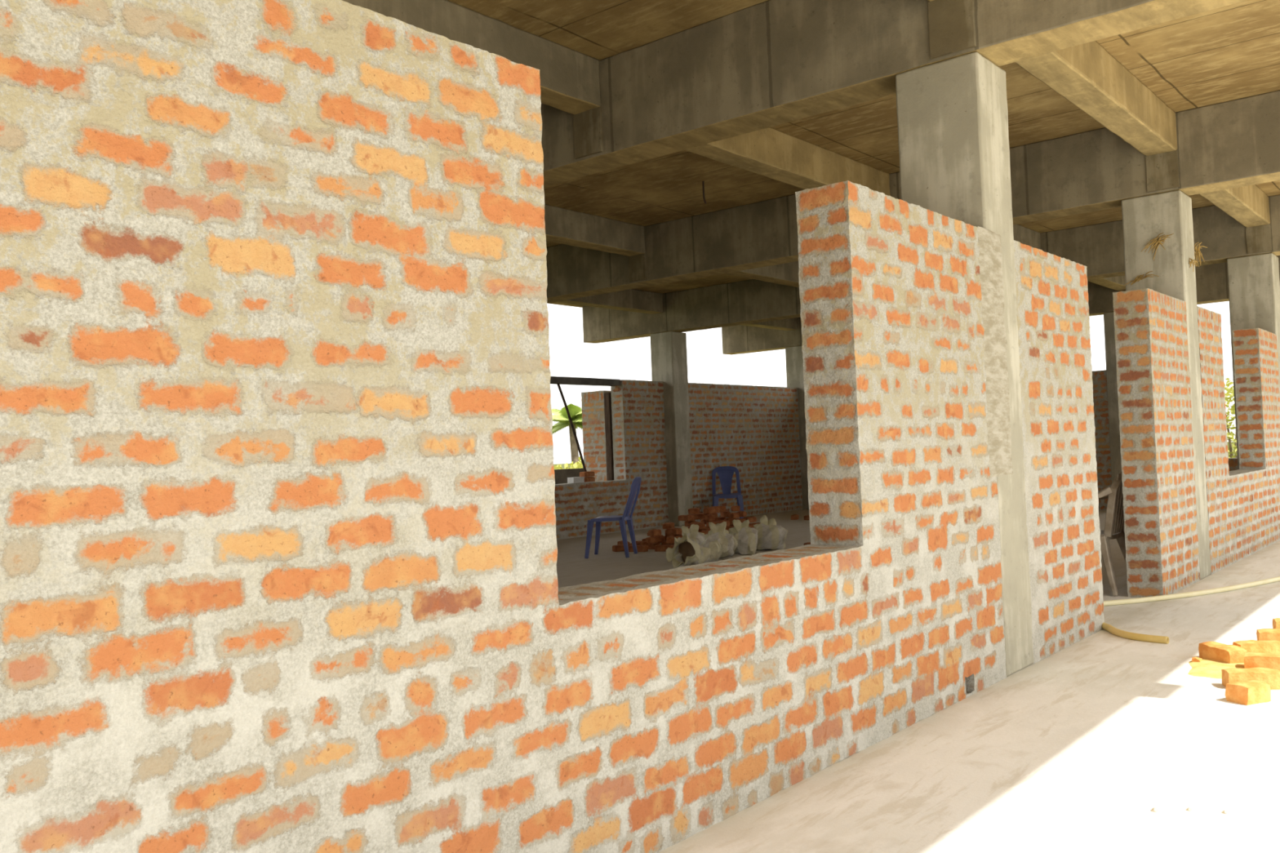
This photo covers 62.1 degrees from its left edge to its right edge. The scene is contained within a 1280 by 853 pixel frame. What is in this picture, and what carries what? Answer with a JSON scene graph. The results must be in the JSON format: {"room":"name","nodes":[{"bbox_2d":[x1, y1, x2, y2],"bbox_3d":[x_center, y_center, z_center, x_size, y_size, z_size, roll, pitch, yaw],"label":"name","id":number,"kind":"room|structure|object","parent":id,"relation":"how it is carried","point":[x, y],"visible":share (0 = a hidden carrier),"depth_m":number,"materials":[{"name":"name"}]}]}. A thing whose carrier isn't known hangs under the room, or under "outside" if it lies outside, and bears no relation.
{"room":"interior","nodes":[
{"label":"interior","id":0,"kind":"room"},
{"bbox_2d":[0,0,1104,852],"bbox_3d":[0.317,0.138,3.569,0.237,2.138,7.152,-3,-2,40],"label":"wall","id":1,"kind":"structure","parent":0,"point":[278,567],"depth_m":2.33,"materials":[{"name":"brick"}]},
{"bbox_2d":[553,468,583,484],"bbox_3d":[-3.822,1.168,13.928,0.120,0.930,19.800,-3,-2,40],"label":"wall","id":2,"kind":"structure","parent":0,"point":[560,476],"depth_m":17.02,"materials":[{"name":"concrete"}]},
{"bbox_2d":[581,390,613,482],"bbox_3d":[-0.608,0.518,16.152,0.465,2.103,0.237,-3,-2,40],"label":"wall","id":3,"kind":"structure","parent":0,"point":[593,403],"depth_m":16.06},
{"bbox_2d":[553,379,802,539],"bbox_3d":[-2.732,0.444,12.822,0.236,2.242,17.536,-3,-2,40],"label":"wall","id":4,"kind":"structure","parent":0,"point":[754,430],"depth_m":17.16,"materials":[{"name":"brick"}]},
{"bbox_2d":[567,476,584,483],"bbox_3d":[-0.906,0.755,15.005,0.122,0.082,0.222,-3,-2,40],"label":"block","id":5,"kind":"object","parent":4,"relation":"on","point":[575,479],"visible":1,"depth_m":14.94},
{"bbox_2d":[551,376,620,386],"bbox_3d":[-1.185,-0.642,14.768,0.183,0.093,2.592,-3,-2,40],"label":"lintel","id":6,"kind":"object","parent":4,"relation":"attached to","point":[555,380],"visible":0.56,"depth_m":15.13,"materials":[{"name":"concrete"}]},
{"bbox_2d":[584,476,595,482],"bbox_3d":[-0.755,0.755,15.203,0.109,0.073,0.221,-3,-2,40],"label":"brick","id":7,"kind":"object","parent":4,"relation":"on","point":[586,478],"visible":0.84,"depth_m":15.17,"materials":[{"name":"brick"}]},
{"bbox_2d":[579,471,595,476],"bbox_3d":[-0.756,0.679,15.207,0.107,0.074,0.222,-3,-2,40],"label":"brick","id":8,"kind":"object","parent":7,"relation":"on","point":[588,473],"visible":0.98,"depth_m":15.15,"materials":[{"name":"brick"}]},
{"bbox_2d":[556,383,586,471],"bbox_3d":[-0.958,0.023,15.006,0.042,1.259,0.554,-3,-2,37],"label":"pole","id":9,"kind":"object","parent":8,"relation":"on","point":[558,384],"visible":1,"depth_m":15.00,"materials":[{"name":"metal"}]},
{"bbox_2d":[604,392,613,480],"bbox_3d":[-0.445,0.150,15.905,0.100,1.310,0.100,-3,-2,40],"label":"timber post","id":10,"kind":"object","parent":4,"relation":"attached to","point":[607,397],"visible":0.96,"depth_m":15.86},
{"bbox_2d":[448,0,1279,307],"bbox_3d":[1.026,-2.341,9.905,13.030,0.160,19.800,-3,-2,40],"label":"ceiling","id":11,"kind":"structure","parent":0,"point":[1232,51],"depth_m":7.70,"materials":[{"name":"concrete"}]},
{"bbox_2d":[344,0,600,114],"bbox_3d":[-2.056,-2.132,4.635,0.236,0.309,5.421,-3,-2,40],"label":"cross beam","id":12,"kind":"structure","parent":11,"relation":"attached to","point":[570,79],"depth_m":6.09,"materials":[{"name":"concrete"}]},
{"bbox_2d":[544,204,644,256],"bbox_3d":[-1.200,-2.019,10.220,0.235,0.308,3.673,-3,-2,40],"label":"cross beam","id":13,"kind":"structure","parent":11,"relation":"attached to","point":[562,225],"depth_m":10.93,"materials":[{"name":"concrete"}]},
{"bbox_2d":[555,288,662,314],"bbox_3d":[-0.901,-1.902,15.132,0.236,0.309,3.674,-3,-2,40],"label":"cross beam","id":14,"kind":"structure","parent":11,"relation":"attached to","point":[631,300],"depth_m":15.83,"materials":[{"name":"concrete"}]},
{"bbox_2d":[702,181,706,204],"bbox_3d":[0.591,-2.163,9.780,0.016,0.209,0.102,-3,-2,13],"label":"stub","id":15,"kind":"object","parent":11,"relation":"hanging from","point":[703,182],"visible":1,"depth_m":9.74,"materials":[{"name":"metal"}]},
{"bbox_2d":[724,261,799,288],"bbox_3d":[1.333,-2.035,13.287,0.236,0.308,3.673,-3,-2,40],"label":"cross beam","id":16,"kind":"structure","parent":11,"relation":"attached to","point":[786,273],"depth_m":13.66,"materials":[{"name":"concrete"}]},
{"bbox_2d":[742,317,797,330],"bbox_3d":[1.633,-1.918,18.200,0.236,0.308,3.674,-3,-2,40],"label":"cross beam","id":17,"kind":"structure","parent":11,"relation":"attached to","point":[789,324],"depth_m":19.11,"materials":[{"name":"concrete"}]},
{"bbox_2d":[684,127,889,195],"bbox_3d":[1.033,-2.152,8.375,0.236,0.308,3.675,-3,-2,40],"label":"cross beam","id":18,"kind":"structure","parent":11,"relation":"attached to","point":[771,153],"depth_m":8.43,"materials":[{"name":"concrete"}]},
{"bbox_2d":[1013,224,1040,249],"bbox_3d":[3.565,-2.168,11.442,0.236,0.310,3.675,-3,-2,40],"label":"cross beam","id":19,"kind":"structure","parent":11,"relation":"attached to","point":[1026,236],"depth_m":12.42,"materials":[{"name":"concrete"}]},
{"bbox_2d":[1013,40,1177,155],"bbox_3d":[2.879,-2.263,6.850,0.237,0.309,3.674,-3,-2,40],"label":"cross beam","id":20,"kind":"structure","parent":11,"relation":"attached to","point":[1087,76],"depth_m":6.99,"materials":[{"name":"concrete"}]},
{"bbox_2d":[1087,275,1125,290],"bbox_3d":[6.099,-2.186,14.511,0.235,0.309,3.675,-3,-2,40],"label":"cross beam","id":21,"kind":"structure","parent":11,"relation":"attached to","point":[1117,283],"depth_m":15.25,"materials":[{"name":"concrete"}]},
{"bbox_2d":[1199,184,1270,227],"bbox_3d":[5.412,-2.279,9.916,0.237,0.309,3.675,-3,-2,40],"label":"cross beam","id":22,"kind":"structure","parent":11,"relation":"attached to","point":[1248,205],"depth_m":10.49,"materials":[{"name":"concrete"}]},
{"bbox_2d":[556,509,1279,852],"bbox_3d":[1.777,1.449,9.305,14.600,0.300,19.800,-3,-2,40],"label":"floor","id":23,"kind":"structure","parent":0,"point":[1074,750],"depth_m":3.69,"materials":[{"name":"concrete"}]},
{"bbox_2d":[584,476,641,558],"bbox_3d":[-0.284,1.008,11.865,0.598,0.879,0.490,-2,-2,12],"label":"plastic chair","id":24,"kind":"object","parent":23,"relation":"on","point":[636,484],"visible":1,"depth_m":11.73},
{"bbox_2d":[612,544,631,551],"bbox_3d":[-0.210,1.420,12.449,0.221,0.074,0.107,-2,-2,-21],"label":"brick","id":25,"kind":"object","parent":23,"relation":"on","point":[619,548],"visible":0.65,"depth_m":12.39,"materials":[{"name":"brick"}]},
{"bbox_2d":[617,540,629,544],"bbox_3d":[-0.200,1.433,12.966,0.107,0.074,0.212,-2,-2,-18],"label":"brick","id":26,"kind":"object","parent":23,"relation":"on","point":[620,542],"visible":0.28,"depth_m":12.93,"materials":[{"name":"brick"}]},
{"bbox_2d":[627,545,648,551],"bbox_3d":[-0.025,1.409,12.300,0.221,0.074,0.107,-3,-2,25],"label":"brick","id":27,"kind":"object","parent":23,"relation":"on","point":[640,548],"visible":0.76,"depth_m":12.24,"materials":[{"name":"brick"}]},
{"bbox_2d":[635,540,648,546],"bbox_3d":[0.022,1.423,12.883,0.107,0.074,0.221,-1,-2,-29],"label":"brick","id":28,"kind":"object","parent":23,"relation":"on","point":[641,542],"visible":0.43,"depth_m":12.79,"materials":[{"name":"brick"}]},
{"bbox_2d":[647,542,659,549],"bbox_3d":[0.164,1.409,12.565,0.107,0.074,0.144,-3,-2,25],"label":"brick","id":29,"kind":"object","parent":23,"relation":"on","point":[651,546],"visible":0.56,"depth_m":12.50,"materials":[{"name":"brick"}]},
{"bbox_2d":[645,536,657,543],"bbox_3d":[0.137,1.327,12.443,0.115,0.074,0.106,-1,-3,-28],"label":"brick","id":30,"kind":"object","parent":29,"relation":"on","point":[652,540],"visible":1,"depth_m":12.40,"materials":[{"name":"brick"}]},
{"bbox_2d":[647,528,661,536],"bbox_3d":[0.168,1.248,12.526,0.107,0.074,0.144,-5,-2,42],"label":"brick","id":31,"kind":"object","parent":30,"relation":"on","point":[655,532],"visible":1,"depth_m":12.49,"materials":[{"name":"brick"}]},
{"bbox_2d":[654,544,665,551],"bbox_3d":[0.288,1.395,12.213,0.221,0.074,0.107,-3,-2,24],"label":"brick","id":32,"kind":"object","parent":23,"relation":"on","point":[660,548],"visible":0.48,"depth_m":12.19,"materials":[{"name":"brick"}]},
{"bbox_2d":[649,331,693,526],"bbox_3d":[0.497,0.040,16.605,0.434,3.002,0.384,-3,-2,40],"label":"concrete column","id":33,"kind":"structure","parent":23,"relation":"on","point":[668,356],"depth_m":16.43,"materials":[{"name":"concrete"}]},
{"bbox_2d":[664,534,721,568],"bbox_3d":[0.547,1.216,10.466,0.485,0.324,0.394,-1,-2,-36],"label":"sack","id":34,"kind":"object","parent":23,"relation":"on","point":[681,552],"visible":0.89,"depth_m":10.43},
{"bbox_2d":[681,524,705,542],"bbox_3d":[0.527,1.207,10.957,0.315,0.364,0.553,-2,-2,6],"label":"sack","id":35,"kind":"object","parent":23,"relation":"on","point":[692,534],"visible":0.27,"depth_m":11.17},
{"bbox_2d":[706,521,735,558],"bbox_3d":[0.840,1.204,11.248,0.338,0.361,0.557,-2,-1,2],"label":"sack","id":36,"kind":"object","parent":23,"relation":"on","point":[726,540],"visible":0.56,"depth_m":11.08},
{"bbox_2d":[711,466,744,518],"bbox_3d":[1.395,1.078,16.998,0.490,0.879,0.598,-2,-1,2],"label":"plastic chair","id":37,"kind":"object","parent":23,"relation":"on","point":[725,473],"visible":0.87,"depth_m":17.19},
{"bbox_2d":[728,519,759,555],"bbox_3d":[1.133,1.204,11.574,0.344,0.356,0.572,-2,-2,-4],"label":"sack","id":38,"kind":"object","parent":23,"relation":"on","point":[746,542],"visible":0.92,"depth_m":11.41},
{"bbox_2d":[751,515,786,551],"bbox_3d":[1.429,1.194,11.924,0.387,0.372,0.536,-2,-1,0],"label":"sack","id":39,"kind":"object","parent":23,"relation":"on","point":[772,538],"visible":0.91,"depth_m":11.74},
{"bbox_2d":[791,514,799,519],"bbox_3d":[2.455,1.433,16.839,0.107,0.074,0.221,-3,-2,17],"label":"brick","id":40,"kind":"object","parent":23,"relation":"on","point":[795,517],"visible":1,"depth_m":16.74,"materials":[{"name":"brick"}]},
{"bbox_2d":[785,346,808,509],"bbox_3d":[3.030,0.023,19.673,0.435,3.001,0.384,-3,-2,40],"label":"concrete column","id":41,"kind":"structure","parent":23,"relation":"on","point":[793,355],"depth_m":19.50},
{"bbox_2d":[721,255,1279,355],"bbox_3d":[6.544,-1.994,16.708,12.643,0.607,0.332,-3,-2,40],"label":"concrete beam","id":42,"kind":"structure","parent":41,"relation":"on","point":[1211,280],"depth_m":16.25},
{"bbox_2d":[804,515,809,519],"bbox_3d":[2.654,1.417,16.530,0.108,0.074,0.220,-1,-2,-29],"label":"brick","id":43,"kind":"object","parent":23,"relation":"on","point":[806,517],"visible":0.4,"depth_m":16.54,"materials":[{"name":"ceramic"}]},
{"bbox_2d":[895,52,1033,676],"bbox_3d":[1.604,-0.298,5.309,0.444,3.001,0.480,-3,-2,40],"label":"concrete column","id":44,"kind":"structure","parent":23,"relation":"on","point":[953,114],"depth_m":5.20,"materials":[{"name":"concrete"}]},
{"bbox_2d":[540,0,1244,186],"bbox_3d":[-1.056,-1.945,7.505,12.644,0.607,0.328,-3,-2,40],"label":"concrete beam","id":45,"kind":"structure","parent":44,"relation":"on","point":[770,63],"depth_m":5.81,"materials":[{"name":"concrete"}]},
{"bbox_2d":[1097,471,1126,596],"bbox_3d":[3.304,0.766,7.832,0.636,0.875,0.601,-3,-2,40],"label":"armchair","id":46,"kind":"object","parent":23,"relation":"on","point":[1114,518],"visible":0.26,"depth_m":7.53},
{"bbox_2d":[1103,311,1121,483],"bbox_3d":[7.367,-0.236,16.091,0.434,3.001,0.385,-3,-2,40],"label":"concrete column","id":47,"kind":"structure","parent":23,"relation":"on","point":[1108,317],"depth_m":16.04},
{"bbox_2d":[1102,622,1168,644],"bbox_3d":[2.588,1.170,6.276,0.235,0.040,1.258,-1,-2,-29],"label":"garden hose","id":48,"kind":"object","parent":23,"relation":"on","point":[1138,637],"visible":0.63,"depth_m":5.82,"materials":[{"name":"yellow rubber"}]},
{"bbox_2d":[1150,807,1157,812],"bbox_3d":[1.535,1.142,3.175,0.017,0.011,0.026,-3,-2,40],"label":"chip","id":49,"kind":"object","parent":23,"relation":"on","point":[1153,810],"visible":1,"depth_m":3.17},
{"bbox_2d":[1121,190,1210,579],"bbox_3d":[4.164,-0.314,8.416,0.435,3.001,0.384,-3,-2,40],"label":"concrete column","id":50,"kind":"structure","parent":23,"relation":"on","point":[1144,217],"depth_m":8.28,"materials":[{"name":"concrete"}]},
{"bbox_2d":[545,89,1279,302],"bbox_3d":[1.477,-1.961,10.573,12.643,0.607,0.328,-3,-2,40],"label":"concrete beam","id":51,"kind":"structure","parent":50,"relation":"on","point":[1235,143],"depth_m":8.83,"materials":[{"name":"concrete"}]},
{"bbox_2d":[1124,271,1159,285],"bbox_3d":[3.934,-1.149,8.334,0.256,0.119,0.077,-3,-2,40],"label":"tuft","id":52,"kind":"object","parent":50,"relation":"attached to","point":[1136,278],"visible":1,"depth_m":8.34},
{"bbox_2d":[1141,232,1173,259],"bbox_3d":[4.041,-1.395,8.247,0.282,0.205,0.163,-3,-2,26],"label":"tuft","id":53,"kind":"object","parent":50,"relation":"attached to","point":[1154,241],"visible":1,"depth_m":8.26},
{"bbox_2d":[1188,257,1197,271],"bbox_3d":[4.293,-1.263,8.302,0.102,0.107,0.120,-3,-2,40],"label":"tuft","id":54,"kind":"object","parent":50,"relation":"attached to","point":[1192,261],"visible":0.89,"depth_m":8.29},
{"bbox_2d":[1194,241,1207,266],"bbox_3d":[4.461,-1.373,8.465,0.116,0.201,0.122,-3,-2,40],"label":"tuft","id":55,"kind":"object","parent":50,"relation":"attached to","point":[1197,251],"visible":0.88,"depth_m":8.44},
{"bbox_2d":[1103,576,1279,606],"bbox_3d":[4.163,1.152,7.885,5.987,0.035,0.756,-1,-2,-26],"label":"garden hose","id":56,"kind":"object","parent":23,"relation":"on","point":[1147,599],"visible":0.51,"depth_m":7.27,"materials":[{"name":"beige rubber"}]},
{"bbox_2d":[1187,657,1244,679],"bbox_3d":[2.826,1.143,5.091,0.374,0.013,0.651,-3,-2,40],"label":"sand","id":57,"kind":"object","parent":23,"relation":"on","point":[1211,668],"visible":0.45,"depth_m":5.03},
{"bbox_2d":[1191,657,1202,662],"bbox_3d":[2.727,1.143,5.204,0.041,0.024,0.049,-3,-2,40],"label":"chip","id":58,"kind":"object","parent":57,"relation":"on","point":[1194,660],"visible":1,"depth_m":5.19,"materials":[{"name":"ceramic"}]},
{"bbox_2d":[1197,641,1247,663],"bbox_3d":[2.856,1.109,5.215,0.113,0.082,0.228,-2,-2,-9],"label":"brick","id":59,"kind":"object","parent":57,"relation":"on","point":[1222,652],"visible":0.92,"depth_m":5.16,"materials":[{"name":"brick"}]},
{"bbox_2d":[1225,679,1271,705],"bbox_3d":[2.532,1.101,4.422,0.156,0.081,0.109,-2,-2,-23],"label":"brick","id":60,"kind":"object","parent":23,"relation":"on","point":[1251,691],"visible":1,"depth_m":4.38,"materials":[{"name":"brick"}]},
{"bbox_2d":[1221,666,1279,689],"bbox_3d":[2.688,1.100,4.662,0.234,0.085,0.111,-2,-2,12],"label":"brick","id":61,"kind":"object","parent":23,"relation":"on","point":[1271,676],"visible":0.72,"depth_m":4.62,"materials":[{"name":"brick"}]},
{"bbox_2d":[1226,253,1279,469],"bbox_3d":[6.697,-0.331,11.483,0.435,3.001,0.384,-3,-2,40],"label":"concrete column","id":62,"kind":"structure","parent":23,"relation":"on","point":[1253,281],"depth_m":11.36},
{"bbox_2d":[582,194,1279,343],"bbox_3d":[4.010,-1.978,13.640,12.644,0.607,0.328,-3,-2,40],"label":"concrete beam","id":63,"kind":"structure","parent":62,"relation":"on","point":[1100,247],"depth_m":15.04,"materials":[{"name":"concrete"}]},
{"bbox_2d":[1232,640,1279,653],"bbox_3d":[3.071,1.101,5.263,0.226,0.084,0.110,-2,-2,6],"label":"brick","id":64,"kind":"object","parent":23,"relation":"on","point":[1262,646],"visible":0.54,"depth_m":5.22,"materials":[{"name":"brick"}]},
{"bbox_2d":[1243,651,1279,669],"bbox_3d":[2.951,1.098,4.960,0.233,0.083,0.109,-3,-2,33],"label":"brick","id":65,"kind":"object","parent":23,"relation":"on","point":[1251,659],"visible":0.71,"depth_m":4.95,"materials":[{"name":"brick"}]},
{"bbox_2d":[1256,628,1279,641],"bbox_3d":[3.345,1.098,5.543,0.227,0.084,0.113,-3,-2,25],"label":"brick","id":66,"kind":"object","parent":23,"relation":"on","point":[1263,633],"visible":0.63,"depth_m":5.53,"materials":[{"name":"brick"}]},
{"bbox_2d":[1271,617,1279,629],"bbox_3d":[3.611,1.097,5.844,0.223,0.081,0.113,-3,-2,20],"label":"brick","id":67,"kind":"object","parent":23,"relation":"on","point":[1276,622],"visible":0.67,"depth_m":5.85,"materials":[{"name":"brick"}]},
{"bbox_3d":[0.810,1.397,13.082,0.115,0.074,0.106,-2,-2,-5],"label":"brick","id":68,"kind":"object","parent":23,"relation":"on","visible":0},
{"bbox_2d":[702,530,709,536],"bbox_3d":[0.822,1.319,13.128,0.144,0.074,0.107,-2,-1,-1],"label":"brick","id":69,"kind":"object","parent":68,"relation":"on","point":[705,532],"visible":0.4,"depth_m":13.08,"materials":[{"name":"brick"}]},
{"bbox_3d":[0.800,1.406,13.381,0.108,0.074,0.220,-2,-2,-21],"label":"brick","id":70,"kind":"object","parent":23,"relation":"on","visible":0},
{"label":"brick","id":71,"kind":"object","parent":70,"relation":"on","visible":0},
{"bbox_2d":[688,522,705,528],"bbox_3d":[0.714,1.249,13.350,0.212,0.074,0.107,-2,-1,8],"label":"brick","id":72,"kind":"object","parent":71,"relation":"on","point":[701,526],"visible":0.72,"depth_m":13.30,"materials":[{"name":"brick"}]},
{"bbox_2d":[706,521,722,528],"bbox_3d":[0.952,1.243,13.472,0.221,0.074,0.107,-1,-2,-6],"label":"brick","id":73,"kind":"object","parent":71,"relation":"on","point":[714,522],"visible":0.47,"depth_m":13.43,"materials":[{"name":"brick"}]},
{"bbox_3d":[0.390,1.399,12.503,0.107,0.074,0.144,-3,-2,27],"label":"brick","id":74,"kind":"object","parent":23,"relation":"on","visible":0},
{"bbox_2d":[666,535,675,542],"bbox_3d":[0.363,1.317,12.404,0.107,0.074,0.221,-2,-2,4],"label":"brick","id":75,"kind":"object","parent":74,"relation":"on","point":[668,538],"visible":0.55,"depth_m":12.30,"materials":[{"name":"brick"}]},
{"bbox_3d":[0.460,1.319,12.620,0.144,0.073,0.107,-3,0,-7],"label":"brick","id":76,"kind":"object","parent":74,"relation":"on","visible":0},
{"bbox_2d":[666,528,682,534],"bbox_3d":[0.414,1.241,12.626,0.107,0.074,0.212,0,-3,-34],"label":"brick","id":77,"kind":"object","parent":76,"relation":"on","point":[668,531],"visible":0.95,"depth_m":12.56,"materials":[{"name":"brick"}]},
{"bbox_3d":[1.210,1.416,14.362,0.107,0.074,0.144,-1,-2,-38],"label":"brick","id":78,"kind":"object","parent":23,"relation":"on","visible":0},
{"bbox_3d":[1.229,1.335,14.356,0.220,0.074,0.108,-1,-3,-7],"label":"brick","id":79,"kind":"object","parent":78,"relation":"on","visible":0},
{"bbox_2d":[715,516,725,520],"bbox_3d":[1.048,1.264,14.386,0.221,0.074,0.107,-1,-2,-15],"label":"brick","id":80,"kind":"object","parent":79,"relation":"on","point":[718,517],"visible":0.22,"depth_m":14.34,"materials":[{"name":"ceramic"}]},
{"bbox_2d":[720,511,730,517],"bbox_3d":[1.150,1.178,14.317,0.108,0.074,0.220,-2,-1,-7],"label":"brick","id":81,"kind":"object","parent":80,"relation":"on","point":[724,514],"visible":0.8,"depth_m":14.21,"materials":[{"name":"brick"}]},
{"bbox_3d":[0.398,1.429,13.709,0.105,0.074,0.115,-2,-2,4],"label":"brick","id":82,"kind":"object","parent":23,"relation":"on","visible":0},
{"bbox_3d":[0.396,1.348,13.624,0.107,0.074,0.212,-2,-2,16],"label":"brick","id":83,"kind":"object","parent":82,"relation":"on","visible":0},
{"bbox_2d":[662,522,674,528],"bbox_3d":[0.366,1.269,13.631,0.107,0.074,0.212,-3,-2,18],"label":"brick","id":84,"kind":"object","parent":83,"relation":"on","point":[668,525],"visible":0.87,"depth_m":13.54,"materials":[{"name":"brick"}]},
{"bbox_2d":[1092,369,1238,510],"bbox_3d":[6.106,0.270,17.059,7.617,2.136,0.207,-3,-2,40],"label":"wall","id":85,"kind":"structure","parent":0,"point":[1099,378],"depth_m":16.16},
{"bbox_2d":[1112,288,1279,597],"bbox_3d":[6.323,0.099,10.841,0.237,2.137,9.054,-3,-2,40],"label":"wall","id":86,"kind":"structure","parent":0,"point":[1152,347],"depth_m":7.88,"materials":[{"name":"brick"}]},
{"bbox_3d":[1.422,1.403,14.198,0.220,0.074,0.108,-3,-2,38],"label":"brick","id":87,"kind":"object","parent":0,"visible":0},
{"bbox_2d":[748,522,759,528],"bbox_3d":[1.505,1.319,14.133,0.221,0.074,0.107,-1,-3,-29],"label":"brick","id":88,"kind":"object","parent":87,"relation":"on","point":[754,523],"visible":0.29,"depth_m":14.07,"materials":[{"name":"brick"}]},
{"bbox_2d":[742,516,756,522],"bbox_3d":[1.458,1.243,14.201,0.107,0.074,0.212,-3,0,42],"label":"brick","id":89,"kind":"object","parent":88,"relation":"on","point":[752,519],"visible":0.7,"depth_m":14.17,"materials":[{"name":"brick"}]},
{"bbox_2d":[736,511,746,517],"bbox_3d":[1.354,1.167,14.196,0.107,0.074,0.144,-3,-1,22],"label":"brick","id":90,"kind":"object","parent":89,"relation":"on","point":[742,513],"visible":0.76,"depth_m":14.13,"materials":[{"name":"brick"}]},
{"bbox_2d":[730,505,740,511],"bbox_3d":[1.270,1.089,14.158,0.115,0.074,0.106,-2,-1,-5],"label":"brick","id":91,"kind":"object","parent":90,"relation":"on","point":[735,508],"visible":1,"depth_m":14.11,"materials":[{"name":"brick"}]},
{"bbox_3d":[0.314,1.408,12.755,0.105,0.074,0.115,-2,-2,4],"label":"brick","id":92,"kind":"object","parent":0,"visible":0},
{"bbox_2d":[654,534,663,541],"bbox_3d":[0.224,1.331,12.708,0.107,0.074,0.144,-3,-2,-11],"label":"brick","id":93,"kind":"object","parent":92,"relation":"on","point":[660,538],"visible":0.51,"depth_m":12.64,"materials":[{"name":"brick"}]},
{"bbox_3d":[1.153,1.327,13.940,0.221,0.074,0.107,-1,-1,-34],"label":"brick","id":94,"kind":"object","parent":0,"visible":0},
{"bbox_2d":[728,518,745,524],"bbox_3d":[1.271,1.243,13.944,0.220,0.074,0.108,-2,-2,-4],"label":"brick","id":95,"kind":"object","parent":94,"relation":"on","point":[731,520],"visible":0.53,"depth_m":13.89,"materials":[{"name":"brick"}]},
{"bbox_2d":[728,511,739,518],"bbox_3d":[1.234,1.166,13.987,0.115,0.074,0.106,-1,-3,-34],"label":"brick","id":96,"kind":"object","parent":95,"relation":"on","point":[731,515],"visible":1,"depth_m":13.95,"materials":[{"name":"brick"}]},
{"bbox_3d":[0.627,1.342,13.751,0.115,0.074,0.106,-1,-2,-15],"label":"brick","id":97,"kind":"object","parent":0,"visible":0},
{"bbox_2d":[684,520,697,526],"bbox_3d":[0.668,1.263,13.833,0.108,0.074,0.220,-1,-3,-22],"label":"brick","id":98,"kind":"object","parent":97,"relation":"on","point":[686,522],"visible":0.49,"depth_m":13.81,"materials":[{"name":"brick"}]},
{"bbox_2d":[678,515,694,520],"bbox_3d":[0.600,1.186,13.800,0.107,0.074,0.221,-2,-1,-36],"label":"brick","id":99,"kind":"object","parent":98,"relation":"on","point":[682,517],"visible":1,"depth_m":13.73,"materials":[{"name":"brick"}]},
{"bbox_2d":[687,513,703,519],"bbox_3d":[0.724,1.186,13.993,0.221,0.074,0.107,-3,0,-14],"label":"brick","id":100,"kind":"object","parent":98,"relation":"on","point":[700,516],"visible":0.65,"depth_m":13.95,"materials":[{"name":"brick"}]},
{"bbox_2d":[688,508,699,514],"bbox_3d":[0.704,1.105,13.920,0.144,0.074,0.107,-3,-1,16],"label":"brick","id":101,"kind":"object","parent":100,"relation":"on","point":[691,511],"visible":1,"depth_m":13.87,"materials":[{"name":"brick"}]},
{"label":"brick","id":102,"kind":"object","parent":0,"visible":0},
{"bbox_2d":[715,520,729,525],"bbox_3d":[1.055,1.245,13.719,0.212,0.074,0.107,1,-3,-45],"label":"brick","id":103,"kind":"object","parent":102,"relation":"on","point":[726,521],"visible":0.46,"depth_m":13.72,"materials":[{"name":"brick"}]},
{"bbox_2d":[704,514,715,520],"bbox_3d":[0.898,1.172,13.734,0.106,0.074,0.115,0,-1,-39],"label":"brick","id":104,"kind":"object","parent":103,"relation":"on","point":[708,517],"visible":1,"depth_m":13.69,"materials":[{"name":"brick"}]},
{"bbox_2d":[702,506,719,513],"bbox_3d":[0.931,1.096,13.909,0.107,0.074,0.221,-5,-3,44],"label":"brick","id":105,"kind":"object","parent":104,"relation":"on","point":[713,509],"visible":1,"depth_m":13.85,"materials":[{"name":"brick"}]},
{"bbox_3d":[0.883,1.265,14.188,0.144,0.073,0.107,-3,-2,-23],"label":"brick","id":106,"kind":"object","parent":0,"visible":0},
{"bbox_2d":[702,512,717,518],"bbox_3d":[0.916,1.182,14.134,0.221,0.074,0.107,-1,-2,-32],"label":"brick","id":107,"kind":"object","parent":106,"relation":"on","point":[714,513],"visible":0.32,"depth_m":14.11,"materials":[{"name":"brick"}]},
{"bbox_2d":[708,506,726,511],"bbox_3d":[1.029,1.099,14.179,0.220,0.074,0.108,-3,-1,-22],"label":"brick","id":108,"kind":"object","parent":107,"relation":"on","point":[722,508],"visible":0.56,"depth_m":14.15,"materials":[{"name":"brick"}]},
{"label":"outside","id":109,"kind":"structure","parent":0,"visible":0},
{"bbox_2d":[553,441,1235,469],"bbox_3d":[-37.413,4.002,43.887,230.000,0.001,320.000,-3,-2,40],"label":"ground","id":110,"kind":"structure","parent":109,"point":[556,464],"depth_m":154.92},
{"bbox_2d":[551,403,582,466],"bbox_3d":[-1.980,0.849,32.370,2.434,3.046,2.316,-2,-2,-19],"label":"palm tree","id":111,"kind":"object","parent":110,"relation":"on","point":[561,415],"visible":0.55,"depth_m":32.22,"materials":[{"name":"green plant"}]},
{"bbox_2d":[553,462,582,469],"bbox_3d":[-1.932,1.584,26.343,2.174,1.383,1.975,-3,-2,40],"label":"bush","id":112,"kind":"object","parent":110,"relation":"on","point":[575,465],"visible":0.03,"depth_m":26.33,"materials":[{"name":"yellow plant"}]},
{"bbox_2d":[564,456,582,468],"bbox_3d":[-1.469,1.570,28.825,2.029,1.542,2.058,-3,-2,40],"label":"bush","id":113,"kind":"object","parent":110,"relation":"on","point":[579,458],"visible":0.02,"depth_m":28.79,"materials":[{"name":"green plant"}]},
{"bbox_2d":[1224,377,1237,457],"bbox_3d":[14.900,0.173,26.661,3.272,2.920,3.371,-3,-2,40],"label":"bush","id":114,"kind":"object","parent":110,"relation":"on","point":[1229,434],"visible":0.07,"depth_m":26.22,"materials":[{"name":"green plant"}]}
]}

